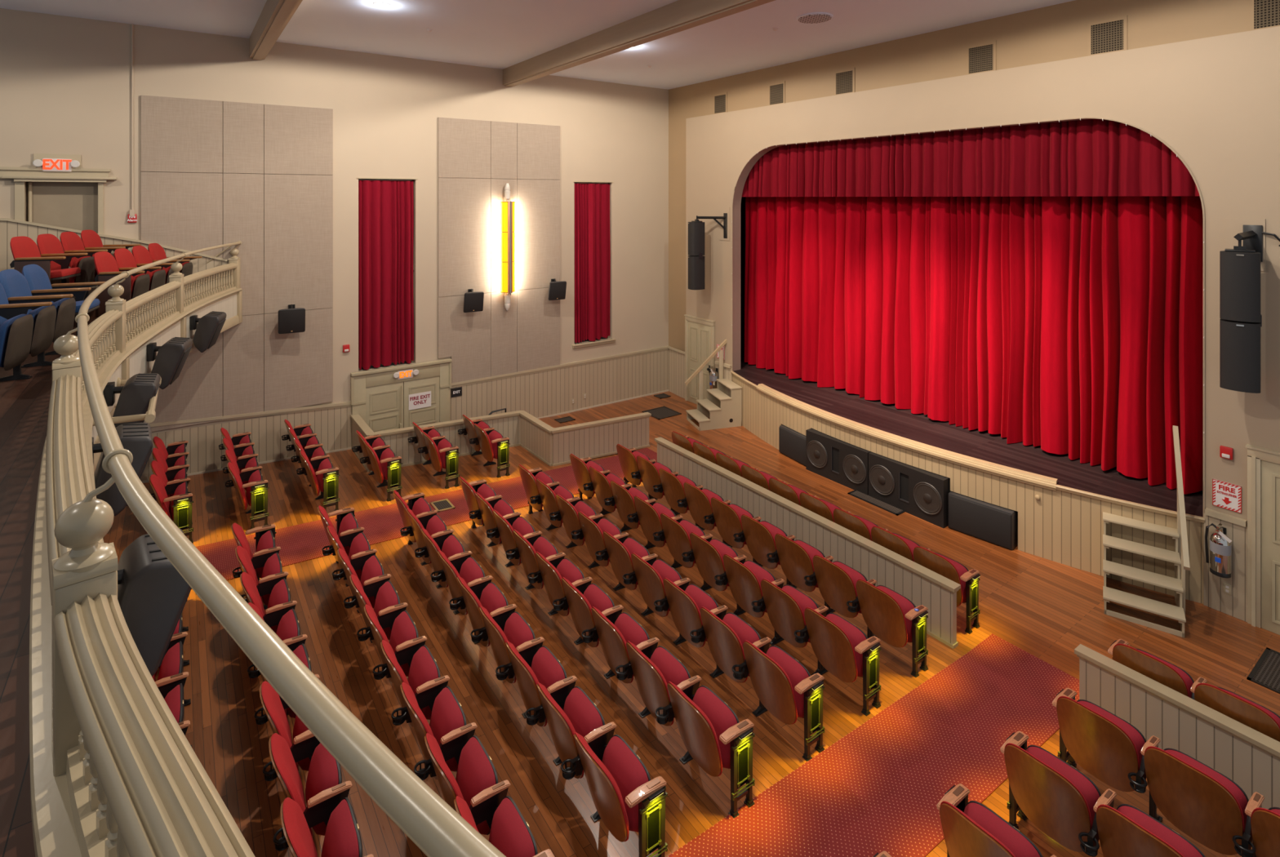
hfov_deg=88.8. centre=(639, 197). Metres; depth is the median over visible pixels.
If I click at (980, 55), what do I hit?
grille
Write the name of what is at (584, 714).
seat cushion
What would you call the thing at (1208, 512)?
trim
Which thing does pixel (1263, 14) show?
air vent
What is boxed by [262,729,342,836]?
seat
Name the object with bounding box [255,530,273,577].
seat cushion
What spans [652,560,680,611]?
seat cushion
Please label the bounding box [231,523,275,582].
seat
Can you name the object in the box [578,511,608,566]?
backrest
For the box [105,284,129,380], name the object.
newel post
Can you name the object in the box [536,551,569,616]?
seat back
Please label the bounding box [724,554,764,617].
seat back
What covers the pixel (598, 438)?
wall
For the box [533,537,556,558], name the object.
seat cushion
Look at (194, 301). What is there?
balustrade section
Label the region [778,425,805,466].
speaker
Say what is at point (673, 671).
seat cushion
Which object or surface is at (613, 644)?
cushion
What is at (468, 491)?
backrest
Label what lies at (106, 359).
balustrade section
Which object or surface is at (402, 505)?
seat back
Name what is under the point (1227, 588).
wall outlet
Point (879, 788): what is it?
carpet
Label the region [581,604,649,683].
seat
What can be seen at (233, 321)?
trim
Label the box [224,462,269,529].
seat
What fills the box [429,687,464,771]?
seat cushion
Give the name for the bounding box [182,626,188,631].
seat
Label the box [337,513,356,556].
seat cushion
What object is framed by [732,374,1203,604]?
wall
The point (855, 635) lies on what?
seat cushion
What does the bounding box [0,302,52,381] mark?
balcony chair
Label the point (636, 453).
seat cushion
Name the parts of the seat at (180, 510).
backrest, armrest, armrest, panel, gilt frame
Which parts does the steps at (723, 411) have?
board, rail post, handrail, panel, panel, rail post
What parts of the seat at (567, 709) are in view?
backrest, armrest, inset plate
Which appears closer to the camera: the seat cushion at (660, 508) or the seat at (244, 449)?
the seat cushion at (660, 508)
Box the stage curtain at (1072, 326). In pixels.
[744,195,1203,494]
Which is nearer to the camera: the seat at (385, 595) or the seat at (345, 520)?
the seat at (385, 595)
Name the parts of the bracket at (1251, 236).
support arm, wall plate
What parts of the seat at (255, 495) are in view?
backrest, armrest, armrest, panel, gilt frame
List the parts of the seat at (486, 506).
backrest, armrest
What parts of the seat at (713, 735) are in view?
armrest, inset plate, backrest, armrest, panel, inset plate, gilt frame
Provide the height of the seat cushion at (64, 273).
0.124 m
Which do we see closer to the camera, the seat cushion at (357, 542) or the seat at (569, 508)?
the seat cushion at (357, 542)
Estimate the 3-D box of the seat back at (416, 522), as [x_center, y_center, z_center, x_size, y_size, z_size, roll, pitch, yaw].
[-2.615,3.984,7.707,0.216,0.614,0.535,0,0,-35]
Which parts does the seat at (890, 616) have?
armrest, backrest, armrest, inset plate, panel, gilt frame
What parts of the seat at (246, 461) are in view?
backrest, armrest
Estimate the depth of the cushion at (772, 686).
5.41 m
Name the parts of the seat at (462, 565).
backrest, armrest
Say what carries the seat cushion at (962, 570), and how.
on the seat at (942, 565)
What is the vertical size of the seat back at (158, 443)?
0.614 m
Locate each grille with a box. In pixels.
[126,448,152,506]
[142,383,159,422]
[159,588,191,666]
[169,346,191,384]
[207,319,226,349]
[433,500,451,510]
[557,417,573,422]
[656,394,667,397]
[769,83,783,104]
[835,71,852,94]
[968,44,992,73]
[1091,19,1123,54]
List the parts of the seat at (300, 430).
backrest, armrest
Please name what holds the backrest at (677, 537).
on the seat at (676, 531)
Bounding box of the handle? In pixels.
[1034,494,1039,499]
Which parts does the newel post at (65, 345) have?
post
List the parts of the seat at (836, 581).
backrest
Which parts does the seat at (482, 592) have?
backrest, armrest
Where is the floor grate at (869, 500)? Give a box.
[847,489,905,515]
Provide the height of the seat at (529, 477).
0.827 m
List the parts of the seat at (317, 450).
backrest, armrest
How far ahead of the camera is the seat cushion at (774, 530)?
7.97 m
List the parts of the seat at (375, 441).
backrest, armrest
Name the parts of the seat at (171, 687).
armrest, inset plate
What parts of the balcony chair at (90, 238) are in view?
backrest, armrest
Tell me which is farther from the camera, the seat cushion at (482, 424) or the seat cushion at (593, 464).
the seat cushion at (482, 424)
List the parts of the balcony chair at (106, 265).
backrest, aisle panel, armrest, armrest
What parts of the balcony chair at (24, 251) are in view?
backrest, aisle panel, armrest, armrest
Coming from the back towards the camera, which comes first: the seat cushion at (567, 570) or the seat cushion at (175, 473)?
the seat cushion at (175, 473)
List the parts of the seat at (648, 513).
backrest, armrest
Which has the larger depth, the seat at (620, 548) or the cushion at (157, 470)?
the cushion at (157, 470)
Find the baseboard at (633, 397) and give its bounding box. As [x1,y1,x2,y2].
[142,389,668,483]
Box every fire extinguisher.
[709,365,718,389]
[1204,523,1231,577]
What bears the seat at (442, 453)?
on the floor at (1045, 608)
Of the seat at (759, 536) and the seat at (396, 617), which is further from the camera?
the seat at (759, 536)
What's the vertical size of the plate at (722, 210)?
0.720 m
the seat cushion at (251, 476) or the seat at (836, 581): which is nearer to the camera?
the seat at (836, 581)
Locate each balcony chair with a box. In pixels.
[0,269,91,355]
[0,282,73,368]
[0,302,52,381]
[9,235,88,283]
[22,264,105,335]
[36,233,107,299]
[59,231,125,282]
[80,230,141,257]
[93,251,161,317]
[114,248,173,291]
[132,245,190,284]
[147,243,202,276]
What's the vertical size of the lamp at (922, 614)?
0.015 m
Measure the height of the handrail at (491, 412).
1.400 m
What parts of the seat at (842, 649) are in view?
armrest, backrest, armrest, inset plate, panel, gilt frame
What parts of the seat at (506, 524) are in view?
backrest, armrest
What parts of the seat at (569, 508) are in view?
backrest, armrest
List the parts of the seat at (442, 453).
backrest, armrest, armrest, panel, gilt frame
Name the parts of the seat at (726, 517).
backrest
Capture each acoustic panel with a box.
[140,95,333,431]
[437,117,559,383]
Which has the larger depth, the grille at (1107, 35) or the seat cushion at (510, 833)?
the grille at (1107, 35)
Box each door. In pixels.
[0,166,117,234]
[350,358,451,447]
[684,314,715,404]
[1245,444,1279,635]
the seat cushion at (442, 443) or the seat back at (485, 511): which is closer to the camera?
the seat back at (485, 511)
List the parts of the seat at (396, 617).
backrest, armrest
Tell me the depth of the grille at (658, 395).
15.44 m
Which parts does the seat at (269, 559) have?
backrest, armrest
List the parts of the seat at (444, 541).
backrest, armrest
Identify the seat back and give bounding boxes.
[394,490,416,542]
[407,507,431,564]
[422,527,448,587]
[438,550,467,614]
[475,492,501,544]
[493,509,520,565]
[513,528,543,589]
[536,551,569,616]
[562,577,599,647]
[604,530,636,590]
[631,552,668,617]
[663,577,705,647]
[690,532,727,591]
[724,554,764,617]
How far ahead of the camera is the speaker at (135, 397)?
5.51 m
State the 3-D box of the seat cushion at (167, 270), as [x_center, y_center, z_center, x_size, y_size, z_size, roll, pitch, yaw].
[-6.729,1.170,9.311,0.114,0.400,0.452,0,0,-18]
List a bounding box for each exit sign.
[32,153,80,172]
[393,368,418,379]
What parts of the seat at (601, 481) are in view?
backrest, armrest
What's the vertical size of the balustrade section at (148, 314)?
0.512 m
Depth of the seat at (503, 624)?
5.87 m
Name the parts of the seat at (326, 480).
backrest, armrest, armrest, panel, gilt frame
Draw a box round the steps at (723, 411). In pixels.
[684,339,742,431]
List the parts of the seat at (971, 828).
armrest, inset plate, panel, backrest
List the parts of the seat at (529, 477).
backrest, armrest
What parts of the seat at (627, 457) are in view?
backrest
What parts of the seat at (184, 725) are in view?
armrest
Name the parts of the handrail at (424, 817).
bracket rod, bracket rod, bracket rod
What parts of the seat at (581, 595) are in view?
backrest, armrest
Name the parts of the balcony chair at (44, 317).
backrest, armrest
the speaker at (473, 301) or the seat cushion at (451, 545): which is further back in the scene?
the speaker at (473, 301)
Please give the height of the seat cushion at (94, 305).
0.124 m
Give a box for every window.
[356,177,417,369]
[572,181,616,348]
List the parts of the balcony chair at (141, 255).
backrest, armrest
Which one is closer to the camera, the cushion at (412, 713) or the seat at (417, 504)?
the cushion at (412, 713)
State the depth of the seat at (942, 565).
7.11 m
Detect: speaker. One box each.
[92,422,152,515]
[103,373,160,427]
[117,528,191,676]
[146,337,192,389]
[190,311,226,352]
[278,304,305,333]
[463,288,484,312]
[548,278,566,300]
[688,215,704,289]
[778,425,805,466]
[948,491,1017,550]
[1219,240,1262,393]
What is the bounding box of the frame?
[92,376,161,426]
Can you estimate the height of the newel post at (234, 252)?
1.197 m
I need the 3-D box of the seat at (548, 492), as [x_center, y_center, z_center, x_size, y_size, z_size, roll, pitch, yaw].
[-1.166,4.173,8.790,0.473,0.827,0.602,0,0,-31]
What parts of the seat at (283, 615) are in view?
armrest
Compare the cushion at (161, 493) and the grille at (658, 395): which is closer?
the cushion at (161, 493)
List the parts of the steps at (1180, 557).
panel, board, rail post, panel, handrail, rail post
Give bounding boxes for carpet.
[195,447,657,580]
[666,633,1079,856]
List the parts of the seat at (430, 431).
backrest, armrest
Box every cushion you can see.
[0,314,26,367]
[27,306,49,354]
[50,267,80,278]
[50,297,70,342]
[69,256,91,283]
[75,298,99,312]
[131,273,145,298]
[148,269,161,291]
[150,474,170,518]
[151,460,171,505]
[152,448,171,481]
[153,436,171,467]
[157,642,179,680]
[158,619,179,669]
[164,266,170,284]
[164,684,180,723]
[170,468,185,501]
[170,482,185,520]
[171,444,184,466]
[171,455,184,480]
[221,427,237,459]
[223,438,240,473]
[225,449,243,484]
[227,462,248,510]
[232,523,257,576]
[236,435,249,458]
[236,546,262,603]
[239,445,253,472]
[241,572,265,616]
[242,457,257,490]
[245,470,261,506]
[248,602,264,621]
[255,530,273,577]
[261,553,279,605]
[261,680,298,771]
[266,579,288,633]
[271,733,312,836]
[275,609,297,640]
[282,797,317,856]
[284,419,294,431]
[285,644,308,718]
[289,429,299,441]
[293,715,310,771]
[294,439,305,453]
[300,426,311,449]
[305,742,338,835]
[306,435,317,462]
[311,446,324,476]
[316,457,331,492]
[318,505,334,528]
[320,799,359,856]
[328,525,345,551]
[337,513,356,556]
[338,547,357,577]
[348,533,368,580]
[351,573,372,607]
[360,555,382,608]
[364,604,389,643]
[371,437,384,460]
[373,581,398,639]
[379,448,394,479]
[382,640,409,685]
[389,611,416,676]
[401,682,434,737]
[407,646,438,719]
[412,497,430,515]
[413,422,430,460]
[426,515,445,536]
[426,733,463,799]
[427,429,439,438]
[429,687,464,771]
[437,438,451,468]
[441,534,463,559]
[455,737,495,835]
[456,795,479,832]
[457,576,489,646]
[459,557,483,584]
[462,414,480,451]
[476,484,494,498]
[477,421,488,429]
[480,582,506,613]
[480,605,516,683]
[488,430,502,458]
[488,797,535,856]
[493,499,513,515]
[503,612,533,648]
[506,640,546,726]
[511,517,533,536]
[518,464,542,510]
[530,647,564,688]
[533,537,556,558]
[534,471,552,484]
[536,478,562,527]
[553,485,573,499]
[556,559,582,582]
[563,687,603,737]
[570,453,594,497]
[573,501,595,541]
[583,584,613,612]
[586,461,603,493]
[590,466,615,512]
[592,606,633,683]
[597,518,620,561]
[601,736,648,832]
[606,473,625,508]
[614,613,648,675]
[622,537,648,585]
[626,640,674,725]
[628,487,648,524]
[632,451,648,482]
[637,455,663,498]
[649,647,688,718]
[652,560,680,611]
[653,462,671,495]
[653,502,675,543]
[659,467,688,514]
[676,475,696,510]
[680,520,704,564]
[684,585,716,641]
[688,438,701,445]
[692,686,737,768]
[701,488,723,526]
[701,606,747,683]
[709,539,737,586]
[710,448,724,456]
[722,613,759,676]
[729,504,752,545]
[733,459,748,469]
[743,560,774,613]
[743,640,797,724]
[760,471,775,483]
[760,521,786,564]
[765,646,808,717]
[781,585,817,642]
[789,484,804,497]
[795,540,823,587]
[804,607,857,682]
[820,499,839,515]
[826,613,866,676]
[832,561,866,613]
[856,515,876,537]
[876,586,915,642]
[894,533,918,560]
[936,553,967,602]
[940,800,1015,856]
[963,802,1039,856]
[1025,746,1099,824]
[1078,701,1145,767]
[1096,804,1184,856]
[1116,805,1202,856]
[1137,649,1193,697]
[1164,750,1248,831]
[1222,688,1279,724]
[1250,807,1279,832]
[1270,808,1279,814]
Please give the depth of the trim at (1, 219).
9.71 m
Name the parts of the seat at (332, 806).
backrest, armrest, inset plate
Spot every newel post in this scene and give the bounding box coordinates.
[51,498,118,777]
[52,334,81,382]
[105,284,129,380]
[168,262,186,337]
[228,248,242,322]
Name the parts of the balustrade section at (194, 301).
rail, rail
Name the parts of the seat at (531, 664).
backrest, armrest, inset plate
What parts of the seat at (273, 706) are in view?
backrest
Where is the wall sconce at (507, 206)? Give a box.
[500,182,515,310]
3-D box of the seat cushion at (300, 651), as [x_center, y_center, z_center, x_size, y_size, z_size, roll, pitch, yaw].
[-2.840,3.984,5.372,0.159,0.390,0.507,0,0,-35]
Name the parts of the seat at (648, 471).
backrest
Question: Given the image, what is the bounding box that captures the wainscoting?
[140,349,668,481]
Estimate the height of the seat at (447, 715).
0.827 m
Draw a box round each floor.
[0,278,97,856]
[102,391,1279,856]
[733,350,1203,516]
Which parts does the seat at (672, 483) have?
backrest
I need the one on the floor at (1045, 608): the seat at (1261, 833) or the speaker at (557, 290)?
the seat at (1261, 833)
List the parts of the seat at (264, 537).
backrest, armrest, panel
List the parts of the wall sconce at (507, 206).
lamp shade, rod, lamp shade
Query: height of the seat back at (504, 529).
0.614 m
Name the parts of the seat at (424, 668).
backrest, armrest, inset plate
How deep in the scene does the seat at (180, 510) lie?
8.28 m
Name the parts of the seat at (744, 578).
armrest, backrest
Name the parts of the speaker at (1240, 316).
link plate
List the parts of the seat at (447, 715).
backrest, armrest, inset plate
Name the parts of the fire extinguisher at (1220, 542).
valve handle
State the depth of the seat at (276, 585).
6.32 m
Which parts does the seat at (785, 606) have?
armrest, backrest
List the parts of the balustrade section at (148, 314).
rail, rail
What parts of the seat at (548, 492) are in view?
backrest, armrest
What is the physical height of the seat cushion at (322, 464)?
0.390 m
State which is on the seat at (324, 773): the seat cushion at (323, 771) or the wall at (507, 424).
the seat cushion at (323, 771)
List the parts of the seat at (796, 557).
backrest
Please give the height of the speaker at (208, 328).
0.491 m
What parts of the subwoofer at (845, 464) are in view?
port trim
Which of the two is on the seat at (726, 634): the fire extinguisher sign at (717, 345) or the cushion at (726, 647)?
the cushion at (726, 647)
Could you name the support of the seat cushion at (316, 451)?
on the seat at (317, 450)
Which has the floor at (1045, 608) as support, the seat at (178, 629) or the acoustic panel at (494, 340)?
the seat at (178, 629)
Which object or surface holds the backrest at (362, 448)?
on the seat at (375, 441)
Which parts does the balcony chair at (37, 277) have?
backrest, armrest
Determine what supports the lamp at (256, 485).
attached to the seat at (255, 495)
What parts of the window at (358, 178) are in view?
pane, head casing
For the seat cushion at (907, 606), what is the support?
on the seat at (890, 616)
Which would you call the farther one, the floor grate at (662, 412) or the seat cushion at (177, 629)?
the floor grate at (662, 412)
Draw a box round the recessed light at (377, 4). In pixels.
[373,1,391,7]
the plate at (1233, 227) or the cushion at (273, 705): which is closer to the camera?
the cushion at (273, 705)
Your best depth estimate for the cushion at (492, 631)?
5.74 m
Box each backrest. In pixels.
[300,450,319,495]
[356,430,373,471]
[364,440,383,483]
[422,431,442,471]
[459,476,483,525]
[475,423,493,462]
[537,682,583,778]
[556,493,584,546]
[574,732,629,841]
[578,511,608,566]
[611,480,639,528]
[635,495,665,547]
[661,512,694,568]
[668,681,722,776]
[684,481,715,530]
[711,497,744,548]
[742,514,777,568]
[761,578,807,647]
[775,533,816,591]
[857,578,907,647]
[914,546,962,606]
[1004,742,1092,829]
[1144,746,1244,833]
[1194,683,1279,728]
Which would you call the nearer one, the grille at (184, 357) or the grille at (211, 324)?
the grille at (184, 357)
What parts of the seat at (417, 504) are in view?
backrest, armrest, panel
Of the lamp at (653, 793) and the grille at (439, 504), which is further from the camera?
the grille at (439, 504)
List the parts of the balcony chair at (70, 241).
backrest, armrest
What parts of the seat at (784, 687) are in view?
armrest, backrest, armrest, inset plate, gilt frame, panel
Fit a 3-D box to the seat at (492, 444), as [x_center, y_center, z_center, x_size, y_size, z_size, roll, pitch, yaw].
[-2.526,4.179,10.938,0.473,0.827,0.689,0,0,-35]
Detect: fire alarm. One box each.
[127,213,137,222]
[342,344,349,352]
[1219,445,1233,460]
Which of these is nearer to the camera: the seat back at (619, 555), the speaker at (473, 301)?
the seat back at (619, 555)
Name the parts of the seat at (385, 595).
backrest, armrest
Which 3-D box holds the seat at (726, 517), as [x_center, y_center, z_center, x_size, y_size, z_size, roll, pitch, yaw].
[1.166,4.254,8.411,0.473,0.827,0.597,0,0,-31]
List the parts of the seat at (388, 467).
backrest, armrest, armrest, panel, gilt frame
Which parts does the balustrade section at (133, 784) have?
rail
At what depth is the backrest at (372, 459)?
9.74 m
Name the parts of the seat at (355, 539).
backrest, armrest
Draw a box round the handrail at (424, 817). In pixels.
[66,240,506,856]
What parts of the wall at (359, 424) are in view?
beadboard panel, cap rail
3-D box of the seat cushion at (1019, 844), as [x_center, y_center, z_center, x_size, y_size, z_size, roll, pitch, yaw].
[2.244,4.147,4.093,0.159,0.390,0.507,0,0,-35]
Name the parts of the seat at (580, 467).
backrest, armrest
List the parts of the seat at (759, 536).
backrest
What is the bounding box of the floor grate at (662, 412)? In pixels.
[641,406,681,419]
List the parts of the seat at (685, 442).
backrest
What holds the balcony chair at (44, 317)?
on the floor at (24, 403)
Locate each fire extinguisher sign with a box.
[716,344,724,359]
[1212,478,1241,513]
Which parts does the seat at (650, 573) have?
backrest, armrest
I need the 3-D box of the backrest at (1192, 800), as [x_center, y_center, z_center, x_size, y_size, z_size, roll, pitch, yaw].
[3.796,4.145,4.495,0.216,0.614,0.535,0,0,-35]
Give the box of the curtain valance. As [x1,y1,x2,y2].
[742,119,1199,196]
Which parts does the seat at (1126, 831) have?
armrest, inset plate, backrest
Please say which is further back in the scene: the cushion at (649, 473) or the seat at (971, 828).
the cushion at (649, 473)
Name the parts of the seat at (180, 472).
backrest, armrest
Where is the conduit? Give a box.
[129,23,134,216]
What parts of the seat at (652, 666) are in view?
armrest, backrest, inset plate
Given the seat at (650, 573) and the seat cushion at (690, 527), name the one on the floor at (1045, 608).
the seat at (650, 573)
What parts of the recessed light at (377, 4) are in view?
bulb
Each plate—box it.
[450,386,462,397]
[719,207,729,240]
[1225,217,1265,271]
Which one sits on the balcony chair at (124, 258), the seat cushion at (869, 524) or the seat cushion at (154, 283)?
the seat cushion at (154, 283)
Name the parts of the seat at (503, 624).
backrest, armrest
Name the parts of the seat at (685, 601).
armrest, backrest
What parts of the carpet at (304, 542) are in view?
floor grate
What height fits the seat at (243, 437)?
0.827 m
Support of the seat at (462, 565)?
on the floor at (1045, 608)
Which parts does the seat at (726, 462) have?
backrest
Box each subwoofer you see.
[805,428,871,495]
[868,452,951,528]
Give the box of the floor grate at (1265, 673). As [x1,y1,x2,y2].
[1246,647,1279,693]
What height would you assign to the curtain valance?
1.380 m
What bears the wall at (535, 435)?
on the floor at (1045, 608)
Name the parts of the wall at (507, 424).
cap rail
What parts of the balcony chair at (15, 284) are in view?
backrest, armrest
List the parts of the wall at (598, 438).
cap rail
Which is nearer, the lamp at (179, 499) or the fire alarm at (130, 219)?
the lamp at (179, 499)
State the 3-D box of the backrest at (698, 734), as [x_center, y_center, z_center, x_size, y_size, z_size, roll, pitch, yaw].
[0.402,4.025,4.953,0.216,0.614,0.535,0,0,-35]
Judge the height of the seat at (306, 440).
0.827 m
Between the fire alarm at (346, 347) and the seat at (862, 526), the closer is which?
the seat at (862, 526)
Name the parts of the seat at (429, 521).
backrest, armrest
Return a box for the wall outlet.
[1223,582,1231,595]
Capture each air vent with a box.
[713,92,727,114]
[768,80,785,106]
[834,67,854,95]
[965,40,995,75]
[1087,15,1127,56]
[1248,0,1279,31]
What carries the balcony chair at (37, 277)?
on the floor at (24, 403)
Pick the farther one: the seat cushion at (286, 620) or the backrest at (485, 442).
the backrest at (485, 442)
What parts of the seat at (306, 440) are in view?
backrest, armrest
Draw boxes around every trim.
[0,217,226,261]
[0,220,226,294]
[93,315,242,473]
[149,346,668,426]
[667,346,1247,527]
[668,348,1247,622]
[730,371,1204,523]
[731,116,1205,513]
[733,118,1095,370]
[755,383,1057,491]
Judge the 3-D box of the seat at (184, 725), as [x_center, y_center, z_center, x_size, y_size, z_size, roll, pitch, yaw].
[-3.274,3.967,4.353,0.473,0.827,0.614,0,0,-31]
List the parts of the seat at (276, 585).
backrest, armrest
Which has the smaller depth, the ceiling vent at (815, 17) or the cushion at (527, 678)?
the cushion at (527, 678)
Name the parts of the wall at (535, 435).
cap rail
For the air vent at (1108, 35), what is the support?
in the wall at (1058, 32)
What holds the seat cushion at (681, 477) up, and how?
on the seat at (672, 483)
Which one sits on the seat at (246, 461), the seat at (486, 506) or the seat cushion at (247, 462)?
the seat cushion at (247, 462)
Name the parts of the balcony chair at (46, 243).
backrest, armrest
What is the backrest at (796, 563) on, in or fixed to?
on the seat at (796, 557)
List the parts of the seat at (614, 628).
backrest, armrest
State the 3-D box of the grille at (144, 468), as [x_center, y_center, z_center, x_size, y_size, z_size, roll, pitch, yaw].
[-3.394,1.838,4.421,0.142,0.337,0.340,0,0,-39]
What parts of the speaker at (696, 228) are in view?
link plate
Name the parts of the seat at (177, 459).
armrest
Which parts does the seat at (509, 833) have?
backrest, armrest, inset plate, inset plate, armrest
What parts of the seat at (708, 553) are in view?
armrest, backrest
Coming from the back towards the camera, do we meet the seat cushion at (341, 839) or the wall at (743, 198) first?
the wall at (743, 198)
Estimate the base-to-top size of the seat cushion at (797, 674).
0.390 m
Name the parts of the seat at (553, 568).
backrest, armrest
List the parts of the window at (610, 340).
pane, head casing, sill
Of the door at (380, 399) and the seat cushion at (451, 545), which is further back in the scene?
the door at (380, 399)
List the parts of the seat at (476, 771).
backrest, armrest, inset plate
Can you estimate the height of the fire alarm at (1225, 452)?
0.130 m
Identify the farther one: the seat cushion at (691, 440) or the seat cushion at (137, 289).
the seat cushion at (691, 440)
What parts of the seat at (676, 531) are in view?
backrest, armrest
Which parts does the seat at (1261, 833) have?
armrest, inset plate, backrest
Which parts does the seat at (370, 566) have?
backrest, armrest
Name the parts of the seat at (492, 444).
backrest, armrest, armrest, panel, gilt frame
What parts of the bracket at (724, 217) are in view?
support arm, wall plate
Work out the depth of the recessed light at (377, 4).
8.88 m
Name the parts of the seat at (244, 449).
backrest, armrest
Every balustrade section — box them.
[29,374,103,776]
[30,592,255,856]
[43,309,130,451]
[124,280,186,355]
[183,262,242,317]
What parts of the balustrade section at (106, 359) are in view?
rail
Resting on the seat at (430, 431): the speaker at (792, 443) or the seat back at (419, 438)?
the seat back at (419, 438)
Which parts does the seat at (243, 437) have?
armrest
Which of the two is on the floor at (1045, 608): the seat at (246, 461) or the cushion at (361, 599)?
the seat at (246, 461)
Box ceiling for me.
[0,0,1075,89]
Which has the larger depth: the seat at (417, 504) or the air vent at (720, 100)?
the air vent at (720, 100)
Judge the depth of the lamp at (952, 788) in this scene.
4.38 m
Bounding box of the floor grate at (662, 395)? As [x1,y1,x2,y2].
[653,393,671,399]
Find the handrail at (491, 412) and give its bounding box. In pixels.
[488,408,506,415]
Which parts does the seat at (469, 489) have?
backrest, armrest, panel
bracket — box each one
[696,213,727,238]
[1233,224,1279,262]
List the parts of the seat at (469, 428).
backrest, armrest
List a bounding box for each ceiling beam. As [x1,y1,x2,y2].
[248,0,302,60]
[502,0,775,87]
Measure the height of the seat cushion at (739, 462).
0.390 m
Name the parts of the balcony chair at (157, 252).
backrest, armrest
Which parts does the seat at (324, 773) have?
backrest, armrest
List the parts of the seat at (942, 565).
backrest, armrest, panel, gilt frame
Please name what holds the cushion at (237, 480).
on the seat at (255, 495)
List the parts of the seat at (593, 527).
backrest, armrest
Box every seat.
[149,474,193,542]
[150,460,189,505]
[151,448,191,493]
[151,631,191,706]
[152,436,188,467]
[154,612,189,675]
[155,671,191,746]
[177,720,190,735]
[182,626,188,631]
[217,427,251,459]
[220,438,254,473]
[222,449,258,490]
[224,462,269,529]
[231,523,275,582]
[231,546,282,609]
[240,571,290,633]
[247,634,311,718]
[248,600,300,640]
[253,674,319,771]
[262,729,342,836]
[272,780,362,856]
[281,419,313,462]
[285,429,319,474]
[290,439,325,486]
[296,450,339,511]
[317,505,358,563]
[321,525,370,586]
[332,547,384,613]
[343,573,399,645]
[351,430,386,475]
[356,602,418,682]
[360,440,402,501]
[372,635,440,726]
[391,675,466,779]
[392,490,431,545]
[400,507,447,565]
[408,422,440,465]
[413,722,497,835]
[414,527,464,588]
[417,431,459,488]
[430,550,484,614]
[448,575,508,646]
[453,779,554,856]
[457,414,489,456]
[458,476,496,528]
[468,492,514,546]
[469,423,510,478]
[470,604,535,683]
[485,509,534,567]
[495,636,567,726]
[505,528,558,590]
[518,464,554,514]
[524,675,604,778]
[527,551,584,616]
[529,478,573,530]
[549,493,596,548]
[552,577,614,647]
[560,721,667,856]
[569,453,604,501]
[570,511,621,568]
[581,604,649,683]
[582,466,626,515]
[595,530,649,591]
[604,480,649,532]
[615,637,690,726]
[616,444,649,487]
[622,552,681,617]
[626,495,675,549]
[631,455,672,499]
[653,467,697,515]
[653,512,705,568]
[653,577,718,647]
[655,675,755,817]
[671,431,702,453]
[676,481,724,530]
[681,532,738,591]
[689,604,760,683]
[693,441,725,465]
[703,497,754,548]
[714,554,775,617]
[715,452,751,477]
[731,636,824,761]
[733,514,787,568]
[741,464,777,491]
[751,578,818,648]
[766,533,825,591]
[768,477,808,506]
[794,605,880,715]
[799,492,841,522]
[804,555,867,617]
[833,508,879,541]
[846,578,928,677]
[871,526,920,561]
[872,850,892,856]
[913,546,980,634]
[936,783,1042,856]
[1000,730,1101,852]
[1052,688,1146,791]
[1078,788,1205,856]
[1107,639,1194,697]
[1127,735,1248,855]
[1190,676,1279,742]
[1231,791,1279,856]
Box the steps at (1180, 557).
[1102,425,1190,637]
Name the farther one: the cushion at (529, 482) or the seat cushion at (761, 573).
the cushion at (529, 482)
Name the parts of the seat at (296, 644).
backrest, armrest, inset plate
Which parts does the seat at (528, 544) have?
backrest, armrest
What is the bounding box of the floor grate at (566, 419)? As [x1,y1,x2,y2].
[555,416,575,422]
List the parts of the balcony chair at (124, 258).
backrest, armrest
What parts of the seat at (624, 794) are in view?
backrest, armrest, inset plate, armrest, panel, gilt frame, inset plate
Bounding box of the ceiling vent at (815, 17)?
[796,12,833,23]
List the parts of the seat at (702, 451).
backrest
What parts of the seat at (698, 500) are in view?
backrest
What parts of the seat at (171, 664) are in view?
armrest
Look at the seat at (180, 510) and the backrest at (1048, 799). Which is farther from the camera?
the seat at (180, 510)
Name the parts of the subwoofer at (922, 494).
port trim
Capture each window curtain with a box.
[358,180,413,369]
[574,183,610,342]
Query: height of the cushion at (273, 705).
0.614 m
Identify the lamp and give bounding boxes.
[177,497,188,501]
[254,483,265,487]
[647,787,664,801]
[738,728,752,739]
[811,680,823,690]
[869,643,880,650]
[918,610,928,617]
[944,785,955,795]
[972,573,980,579]
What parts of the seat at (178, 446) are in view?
armrest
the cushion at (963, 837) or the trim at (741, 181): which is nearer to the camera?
the cushion at (963, 837)
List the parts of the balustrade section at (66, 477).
rail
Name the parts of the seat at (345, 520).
backrest, armrest, panel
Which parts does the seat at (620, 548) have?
backrest, armrest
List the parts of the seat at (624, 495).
backrest, armrest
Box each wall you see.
[0,8,668,433]
[92,294,236,442]
[350,414,375,472]
[368,410,523,472]
[519,410,555,466]
[551,412,651,466]
[654,437,1279,808]
[668,0,1248,351]
[685,26,1279,519]
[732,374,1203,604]
[740,196,745,351]
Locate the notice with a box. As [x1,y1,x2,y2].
[408,391,431,410]
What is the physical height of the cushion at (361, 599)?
0.614 m
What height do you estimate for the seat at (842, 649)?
0.827 m
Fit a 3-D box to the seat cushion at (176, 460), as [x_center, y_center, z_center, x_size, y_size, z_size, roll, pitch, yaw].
[-6.629,3.947,9.368,0.159,0.390,0.507,0,0,-35]
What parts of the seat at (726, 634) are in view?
armrest, backrest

